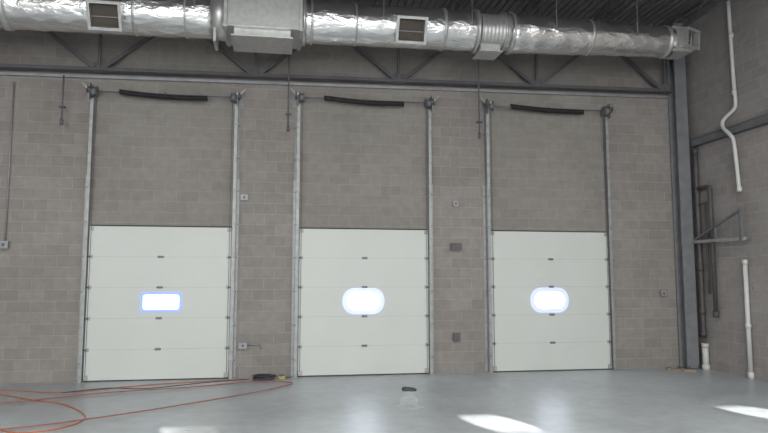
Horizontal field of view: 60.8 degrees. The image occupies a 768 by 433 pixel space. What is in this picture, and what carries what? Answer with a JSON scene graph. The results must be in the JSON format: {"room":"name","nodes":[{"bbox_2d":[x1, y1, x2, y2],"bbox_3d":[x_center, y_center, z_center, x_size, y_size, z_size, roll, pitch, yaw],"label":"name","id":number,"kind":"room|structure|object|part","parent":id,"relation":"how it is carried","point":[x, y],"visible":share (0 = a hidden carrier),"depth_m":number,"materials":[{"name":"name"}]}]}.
{"room":"warehouse loading bay","nodes":[
{"label":"warehouse loading bay","id":0,"kind":"room"},
{"bbox_2d":[0,29,679,382],"bbox_3d":[-4.248,-0.641,12.076,21.550,7.150,0.200,1,-6,-9],"label":"wall","id":1,"kind":"structure","parent":0,"point":[157,162],"depth_m":12.51,"materials":[{"name":"grey brick"}]},
{"bbox_2d":[0,82,14,247],"bbox_3d":[-6.623,-0.927,11.543,0.152,2.986,0.115,1,-6,-9],"label":"control box","id":2,"kind":"object","parent":1,"relation":"attached to","point":[3,244],"visible":1,"depth_m":11.53,"materials":[{"name":"grey metal"}]},
{"bbox_2d":[73,82,245,382],"bbox_3d":[-4.004,0.247,11.709,2.891,5.311,0.422,1,-6,-9],"label":"track","id":3,"kind":"object","parent":1,"relation":"attached to","point":[91,90],"visible":1,"depth_m":11.87,"materials":[{"name":"metal"}]},
{"bbox_2d":[83,226,231,380],"bbox_3d":[-4.028,1.535,11.727,2.520,2.706,0.086,1,-6,-9],"label":"door","id":4,"kind":"structure","parent":3,"relation":"attached to","point":[124,301],"depth_m":11.72,"materials":[{"name":"metal"}]},
{"bbox_3d":[-4.024,1.532,11.702,2.520,2.690,0.036,1,-6,-9],"label":"hinges and rollers","id":5,"kind":"part","parent":4,"relation":"part of","materials":[{"name":"white metal"}]},
{"bbox_2d":[83,225,231,381],"bbox_3d":[-4.033,1.536,11.759,2.460,2.755,0.069,1,-6,-9],"label":"seal","id":6,"kind":"object","parent":4,"relation":"attached to","point":[91,225],"visible":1,"depth_m":11.75,"materials":[{"name":"rubber"}]},
{"bbox_2d":[241,194,247,199],"bbox_3d":[-2.602,-0.355,12.180,0.132,0.112,0.075,1,-6,-9],"label":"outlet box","id":7,"kind":"object","parent":1,"relation":"attached to","point":[243,196],"visible":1,"depth_m":12.15,"materials":[{"name":"white plastic"}]},
{"bbox_2d":[238,343,261,348],"bbox_3d":[-2.440,2.357,11.939,0.420,0.116,0.075,1,-6,-9],"label":"outlet box","id":8,"kind":"object","parent":1,"relation":"attached to","point":[241,345],"visible":1,"depth_m":11.90,"materials":[{"name":"grey metal"}]},
{"bbox_2d":[0,72,667,98],"bbox_3d":[-4.378,-2.548,12.105,21.041,0.334,0.050,1,-6,-9],"label":"strut","id":9,"kind":"object","parent":1,"relation":"attached to","point":[1,73],"visible":1,"depth_m":12.61,"materials":[{"name":"grey metal"}]},
{"bbox_2d":[290,88,438,377],"bbox_3d":[-0.344,0.277,12.319,2.891,5.371,0.422,1,-6,-9],"label":"track","id":10,"kind":"object","parent":1,"relation":"attached to","point":[430,102],"visible":1,"depth_m":12.42,"materials":[{"name":"metal"}]},
{"bbox_2d":[297,229,429,375],"bbox_3d":[-0.368,1.595,12.334,2.520,2.706,0.086,1,-6,-9],"label":"door","id":11,"kind":"structure","parent":10,"relation":"attached to","point":[332,335],"depth_m":12.32,"materials":[{"name":"metal"}]},
{"bbox_2d":[298,227,428,376],"bbox_3d":[-0.373,1.595,12.366,2.460,2.755,0.069,1,-6,-9],"label":"seal","id":12,"kind":"object","parent":11,"relation":"attached to","point":[300,227],"visible":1,"depth_m":12.34,"materials":[{"name":"rubber"}]},
{"bbox_3d":[-0.364,1.592,12.309,2.520,2.690,0.036,1,-6,-9],"label":"hinges and rollers","id":13,"kind":"part","parent":11,"relation":"part of","materials":[{"name":"white metal"}]},
{"bbox_2d":[453,201,457,206],"bbox_3d":[1.403,-0.249,12.840,0.102,0.112,0.075,1,-6,-9],"label":"station","id":14,"kind":"object","parent":1,"relation":"attached to","point":[455,203],"visible":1,"depth_m":12.81,"materials":[{"name":"white plastic"}]},
{"bbox_2d":[450,243,461,249],"bbox_3d":[1.390,0.587,12.745,0.222,0.118,0.095,1,-6,-9],"label":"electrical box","id":15,"kind":"object","parent":1,"relation":"attached to","point":[453,246],"visible":1,"depth_m":12.70,"materials":[{"name":"grey metal"}]},
{"bbox_2d":[453,333,459,340],"bbox_3d":[1.393,2.318,12.585,0.132,0.152,0.075,1,-6,-9],"label":"outlet box","id":16,"kind":"object","parent":1,"relation":"attached to","point":[456,336],"visible":1,"depth_m":12.56,"materials":[{"name":"grey metal"}]},
{"bbox_2d":[480,97,619,372],"bbox_3d":[3.335,0.337,12.929,2.891,5.371,0.422,1,-6,-9],"label":"track","id":17,"kind":"object","parent":1,"relation":"attached to","point":[485,105],"visible":1,"depth_m":13.01,"materials":[{"name":"metal"}]},
{"bbox_2d":[491,231,611,370],"bbox_3d":[3.311,1.655,12.944,2.520,2.706,0.086,1,-6,-9],"label":"door","id":18,"kind":"structure","parent":17,"relation":"attached to","point":[523,332],"depth_m":12.93,"materials":[{"name":"metal"}]},
{"bbox_2d":[491,230,610,371],"bbox_3d":[3.306,1.656,12.976,2.460,2.755,0.069,1,-6,-9],"label":"seal","id":19,"kind":"object","parent":18,"relation":"attached to","point":[491,230],"visible":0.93,"depth_m":12.98,"materials":[{"name":"rubber"}]},
{"bbox_3d":[3.315,1.653,12.919,2.520,2.690,0.036,1,-6,-9],"label":"hinges and rollers","id":20,"kind":"part","parent":18,"relation":"part of","materials":[{"name":"white metal"}]},
{"bbox_2d":[659,291,666,295],"bbox_3d":[5.713,1.573,13.382,0.132,0.112,0.075,1,-6,-9],"label":"outlet box","id":21,"kind":"object","parent":1,"relation":"attached to","point":[662,293],"visible":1,"depth_m":13.36,"materials":[{"name":"grey plastic"}]},
{"bbox_2d":[0,367,767,432],"bbox_3d":[-2.177,1.770,-0.651,21.950,0.150,25.400,1,-6,-9],"label":"floor","id":22,"kind":"structure","parent":0,"point":[634,400],"depth_m":9.39,"materials":[{"name":"concrete"}]},
{"bbox_2d":[0,394,85,432],"bbox_3d":[-6.008,2.631,8.928,4.908,0.016,2.213,-4,-7,32],"label":"extension cord","id":23,"kind":"object","parent":22,"relation":"on","point":[0,394],"visible":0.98,"depth_m":8.13,"materials":[{"name":"rubber"}]},
{"bbox_2d":[0,379,238,392],"bbox_3d":[-5.308,2.792,10.547,6.036,0.014,0.664,2,-6,-16],"label":"extension cord","id":24,"kind":"object","parent":22,"relation":"on","point":[226,379],"visible":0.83,"depth_m":10.85,"materials":[{"name":"rubber"}]},
{"bbox_2d":[0,381,292,429],"bbox_3d":[-4.134,2.625,9.048,6.538,0.016,2.195,3,-6,-28],"label":"air hose","id":25,"kind":"object","parent":22,"relation":"on","point":[246,381],"visible":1,"depth_m":9.60,"materials":[{"name":"rubber"}]},
{"bbox_2d":[61,379,248,392],"bbox_3d":[-3.636,2.771,10.684,2.935,0.014,0.320,3,-6,-25],"label":"power cable","id":26,"kind":"object","parent":22,"relation":"on","point":[239,379],"visible":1,"depth_m":10.51,"materials":[{"name":"rubber"}]},
{"bbox_2d":[252,374,276,379],"bbox_3d":[-2.126,2.851,11.637,0.446,0.092,0.378,1,-6,-9],"label":"coiled cable","id":27,"kind":"object","parent":22,"relation":"on","point":[255,376],"visible":1,"depth_m":11.53,"materials":[{"name":"black rubber"}]},
{"bbox_2d":[279,374,290,378],"bbox_3d":[-1.786,2.881,11.773,0.220,0.080,0.080,1,-6,-9],"label":"power tool","id":28,"kind":"object","parent":22,"relation":"on","point":[281,376],"visible":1,"depth_m":11.74,"materials":[{"name":"yellow plastic"}]},
{"bbox_2d":[402,386,416,391],"bbox_3d":[0.335,2.504,9.059,0.494,0.296,0.459,1,-6,-9],"label":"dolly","id":29,"kind":"object","parent":22,"relation":"on","point":[404,388],"visible":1,"depth_m":9.04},
{"bbox_2d":[667,367,695,371],"bbox_3d":[5.837,3.008,12.855,0.499,0.040,0.294,-2,-6,19],"label":"pile","id":30,"kind":"object","parent":22,"relation":"on","point":[668,368],"visible":1,"depth_m":12.78,"materials":[{"name":"brown wood"}]},
{"bbox_2d":[666,23,701,368],"bbox_3d":[6.159,-0.498,13.527,0.340,7.150,0.335,1,-6,-9],"label":"steel column","id":31,"kind":"structure","parent":22,"relation":"on","point":[676,69],"depth_m":13.44,"materials":[{"name":"metal"}]},
{"bbox_2d":[701,343,709,369],"bbox_3d":[6.387,2.780,12.989,0.146,0.520,0.150,1,-6,-9],"label":"stub","id":32,"kind":"object","parent":22,"relation":"on","point":[705,346],"visible":1,"depth_m":12.94,"materials":[{"name":"white plastic"}]},
{"bbox_2d":[742,260,754,378],"bbox_3d":[6.610,1.856,11.875,0.112,2.140,0.200,1,-6,-9],"label":"pvc standpipe","id":33,"kind":"object","parent":22,"relation":"on","point":[750,373],"visible":1,"depth_m":11.85,"materials":[{"name":"white plastic"}]},
{"bbox_2d":[309,0,720,25],"bbox_3d":[-2.177,-5.520,0.069,21.950,0.200,25.400,1,-6,-9],"label":"ceiling","id":34,"kind":"structure","parent":0,"point":[650,12],"depth_m":12.99,"materials":[{"name":"grey metal"}]},
{"bbox_2d":[476,5,482,138],"bbox_3d":[1.845,-2.830,12.752,0.100,2.660,0.100,1,-6,-9],"label":"hanging rod","id":35,"kind":"object","parent":34,"relation":"hanging from","point":[479,121],"visible":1,"depth_m":12.68,"materials":[{"name":"metal"}]},
{"bbox_2d":[369,0,727,26],"bbox_3d":[-2.074,-5.232,0.035,20.220,0.360,24.356,1,-6,-9],"label":"joist","id":36,"kind":"object","parent":34,"relation":"attached to","point":[462,2],"visible":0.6,"depth_m":12.57,"materials":[{"name":"metal"}]},
{"bbox_2d":[285,54,290,131],"bbox_3d":[-1.765,-2.700,12.135,0.100,2.280,0.100,1,-6,-9],"label":"hanging rod","id":37,"kind":"object","parent":36,"relation":"hanging from","point":[288,114],"visible":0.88,"depth_m":12.07,"materials":[{"name":"metal"}]},
{"bbox_2d":[0,0,699,59],"bbox_3d":[-1.667,-3.388,11.115,15.247,1.123,1.030,1,-6,-9],"label":"air duct","id":38,"kind":"object","parent":36,"relation":"hanging from","point":[257,26],"visible":1,"depth_m":11.05,"materials":[{"name":"silver metal"}]},
{"bbox_2d":[85,0,123,31],"bbox_3d":[-4.400,-3.186,10.343,0.512,0.504,0.438,1,-6,-9],"label":"air vent","id":39,"kind":"object","parent":38,"relation":"on","point":[101,15],"depth_m":10.31,"materials":[{"name":"silver metal"}]},
{"bbox_2d":[395,15,428,44],"bbox_3d":[0.453,-3.182,11.153,0.532,0.502,0.420,1,-6,-9],"label":"air vent","id":40,"kind":"object","parent":38,"relation":"on","point":[409,29],"depth_m":11.12,"materials":[{"name":"silver metal"}]},
{"bbox_2d":[472,43,502,59],"bbox_3d":[1.840,-2.952,11.694,0.420,0.150,0.460,1,-6,-9],"label":"tap","id":41,"kind":"object","parent":38,"relation":"on","point":[482,51],"depth_m":11.53,"materials":[{"name":"silver metal"}]},
{"bbox_2d":[676,26,699,50],"bbox_3d":[5.638,-3.273,12.151,0.412,0.377,0.286,4,-7,-34],"label":"vent","id":42,"kind":"object","parent":38,"relation":"on","point":[687,39],"depth_m":12.09,"materials":[{"name":"silver metal"}]},
{"bbox_2d":[685,0,767,380],"bbox_3d":[8.534,-1.677,1.584,0.200,7.150,25.200,1,-6,-9],"label":"wall","id":43,"kind":"structure","parent":0,"point":[708,70],"depth_m":12.39,"materials":[{"name":"grey brick"}]},
{"bbox_2d":[692,149,718,337],"bbox_3d":[6.423,0.501,13.060,0.120,3.830,0.515,1,-6,-9],"label":"drain pipe assembly","id":44,"kind":"object","parent":43,"relation":"attached to","point":[700,268],"visible":0.98,"depth_m":13.07,"materials":[{"name":"metal"}]},
{"bbox_2d":[693,207,750,243],"bbox_3d":[6.480,0.195,12.603,0.183,0.610,1.471,1,-6,-9],"label":"bracket","id":45,"kind":"object","parent":43,"relation":"attached to","point":[739,211],"visible":1,"depth_m":12.29,"materials":[{"name":"grey metal"}]},
{"bbox_2d":[691,114,767,146],"bbox_3d":[8.411,-2.695,1.506,0.098,0.160,24.490,1,-6,-9],"label":"beam","id":46,"kind":"structure","parent":43,"relation":"attached to","point":[760,121],"depth_m":12.28,"materials":[{"name":"grey metal"}]},
{"bbox_2d":[720,0,741,191],"bbox_3d":[6.511,-2.310,12.419,0.167,3.743,0.358,3,-6,-29],"label":"vent pipe","id":47,"kind":"object","parent":43,"relation":"attached to","point":[730,33],"visible":1,"depth_m":12.34,"materials":[{"name":"white plastic"}]},
{"bbox_3d":[-12.920,-2.029,-1.973,0.200,7.150,25.200,1,-6,-9],"label":"wall","id":48,"kind":"structure","parent":0,"visible":0},
{"bbox_2d":[0,31,673,93],"bbox_3d":[-4.416,-3.209,12.026,21.162,1.464,0.180,1,-6,-9],"label":"roof truss","id":49,"kind":"object","parent":48,"relation":"attached to","point":[96,67],"visible":0.66,"depth_m":12.52,"materials":[{"name":"metal"}]},
{"bbox_2d":[58,75,65,124],"bbox_3d":[-5.732,-2.084,11.664,0.100,0.900,0.100,1,-6,-9],"label":"hanging rod","id":50,"kind":"object","parent":49,"relation":"hanging from","point":[60,106],"visible":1,"depth_m":11.64,"materials":[{"name":"metal"}]},
{"label":"outside","id":51,"kind":"structure","parent":0,"visible":0},
{"bbox_2d":[347,296,563,309],"bbox_3d":[-6.984,5.970,41.526,80.000,0.180,59.800,1,-6,-9],"label":"ground","id":52,"kind":"structure","parent":51,"point":[543,302],"depth_m":54.32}
]}

